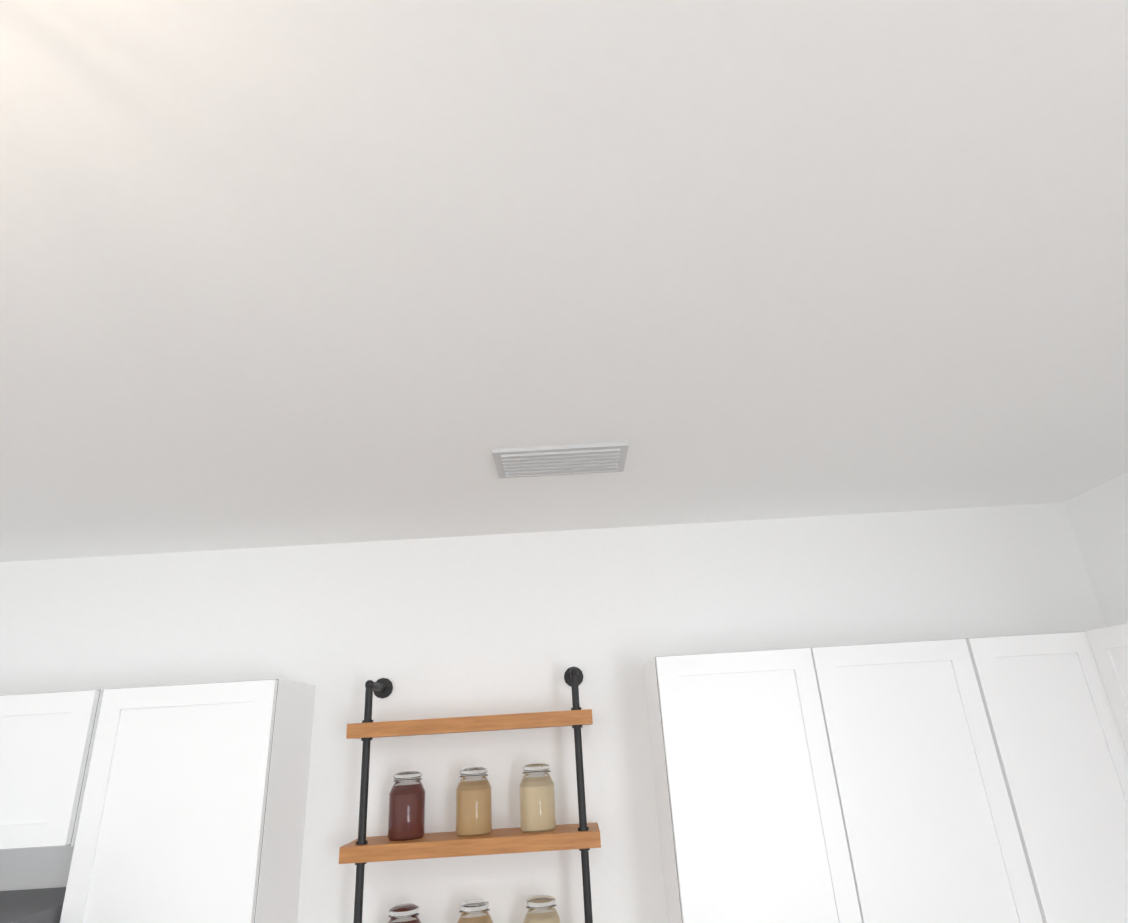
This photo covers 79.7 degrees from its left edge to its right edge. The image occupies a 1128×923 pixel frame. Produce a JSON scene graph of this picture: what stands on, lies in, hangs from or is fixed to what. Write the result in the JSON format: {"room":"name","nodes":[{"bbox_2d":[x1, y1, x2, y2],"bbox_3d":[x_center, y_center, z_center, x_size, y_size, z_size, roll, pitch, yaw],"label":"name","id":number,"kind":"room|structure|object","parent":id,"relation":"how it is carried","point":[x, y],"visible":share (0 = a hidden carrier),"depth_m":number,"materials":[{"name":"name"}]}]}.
{"room":"kitchen","nodes":[
{"label":"kitchen","id":0,"kind":"room"},
{"bbox_2d":[0,503,1103,922],"bbox_3d":[-0.386,1.568,1.915,4.500,2.760,0.120,-3,-22,-1],"label":"wall","id":1,"kind":"structure","parent":0,"point":[462,626],"depth_m":2.26,"materials":[{"name":"paint"}]},
{"bbox_2d":[0,689,99,849],"bbox_3d":[-1.803,0.903,1.957,1.016,0.389,0.318,-3,-22,-1],"label":"upper cabinet","id":2,"kind":"object","parent":1,"relation":"attached to","point":[44,736],"depth_m":1.82,"materials":[{"name":"white wood"}]},
{"bbox_2d":[60,679,314,922],"bbox_3d":[-1.023,1.094,1.873,0.482,0.892,0.318,-3,-22,-1],"label":"upper cabinet","id":3,"kind":"object","parent":1,"relation":"attached to","point":[191,800],"depth_m":1.80,"materials":[{"name":"white wood"}]},
{"bbox_2d":[339,667,600,922],"bbox_3d":[-0.256,1.083,1.938,0.713,0.934,0.198,-3,-22,-1],"label":"wall shelves","id":4,"kind":"object","parent":1,"relation":"attached to","point":[582,836],"visible":1,"depth_m":1.91,"materials":[{"name":"brown wood"}]},
{"bbox_2d":[388,903,420,922],"bbox_3d":[-0.438,1.313,1.841,0.101,0.175,0.104,-3,-22,-1],"label":"jar","id":5,"kind":"object","parent":4,"relation":"on","point":[406,912],"depth_m":1.84,"materials":[{"name":"clear glass"}]},
{"bbox_2d":[387,771,424,840],"bbox_3d":[-0.457,1.000,1.969,0.101,0.175,0.104,-3,-22,-1],"label":"jar","id":6,"kind":"object","parent":4,"relation":"on","point":[406,815],"depth_m":1.93,"materials":[{"name":"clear glass"}]},
{"bbox_2d":[456,767,491,836],"bbox_3d":[-0.263,0.989,1.972,0.101,0.175,0.104,-3,-22,-1],"label":"jar","id":7,"kind":"object","parent":4,"relation":"on","point":[474,790],"depth_m":1.93,"materials":[{"name":"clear glass"}]},
{"bbox_2d":[457,899,492,922],"bbox_3d":[-0.244,1.302,1.844,0.101,0.175,0.104,-3,-22,-1],"label":"jar","id":8,"kind":"object","parent":4,"relation":"on","point":[473,910],"depth_m":1.84,"materials":[{"name":"clear glass"}]},
{"bbox_2d":[519,763,555,831],"bbox_3d":[-0.078,0.979,1.974,0.101,0.175,0.104,-3,-22,-1],"label":"jar","id":9,"kind":"object","parent":4,"relation":"on","point":[536,787],"depth_m":1.93,"materials":[{"name":"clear glass"}]},
{"bbox_2d":[523,895,560,922],"bbox_3d":[-0.059,1.292,1.847,0.101,0.175,0.104,-3,-22,-1],"label":"jar","id":10,"kind":"object","parent":4,"relation":"on","point":[541,909],"depth_m":1.84,"materials":[{"name":"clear glass"}]},
{"bbox_2d":[644,639,1019,922],"bbox_3d":[0.760,0.996,1.900,0.953,0.892,0.318,-3,-22,-1],"label":"upper cabinet","id":11,"kind":"object","parent":1,"relation":"attached to","point":[970,780],"depth_m":1.79,"materials":[{"name":"white wood"}]},
{"bbox_2d":[944,631,1127,922],"bbox_3d":[1.324,0.954,1.881,0.418,0.892,0.377,-3,-22,-1],"label":"upper cabinet","id":12,"kind":"object","parent":1,"relation":"attached to","point":[1052,759],"depth_m":1.80,"materials":[{"name":"white wood"}]},
{"bbox_2d":[0,0,1127,561],"bbox_3d":[-0.491,-1.148,-0.947,4.740,0.120,7.470,-3,-22,-1],"label":"ceiling","id":13,"kind":"structure","parent":0,"point":[290,272],"depth_m":1.04,"materials":[{"name":"paint"}]},
{"bbox_2d":[492,441,628,477],"bbox_3d":[-0.008,0.001,1.762,0.340,0.017,0.180,-3,-22,-1],"label":"ceiling vent","id":14,"kind":"object","parent":13,"relation":"in","point":[552,460],"visible":0.98,"depth_m":1.73,"materials":[{"name":"grey metal"}]},
{"bbox_2d":[1060,472,1127,626],"bbox_3d":[1.896,0.058,-1.455,0.120,2.760,7.470,-3,-22,-1],"label":"wall","id":15,"kind":"structure","parent":0,"point":[1098,517],"depth_m":2.24,"materials":[{"name":"paint"}]},
{"bbox_2d":[1084,622,1127,749],"bbox_3d":[1.649,0.753,1.434,0.356,0.892,0.756,-3,-22,-1],"label":"upper cabinet","id":16,"kind":"object","parent":15,"relation":"attached to","point":[1109,644],"depth_m":1.83,"materials":[{"name":"white wood"}]},
{"bbox_3d":[-0.329,1.516,-2.031,4.740,0.120,7.470,-3,-22,-1],"label":"floor","id":17,"kind":"structure","parent":0,"visible":0},
{"bbox_2d":[0,887,65,922],"bbox_3d":[-1.686,1.889,1.221,0.941,1.790,0.861,-3,-22,-1],"label":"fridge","id":18,"kind":"object","parent":17,"relation":"on","point":[44,905],"depth_m":1.72,"materials":[{"name":"grey metal"}]}
]}

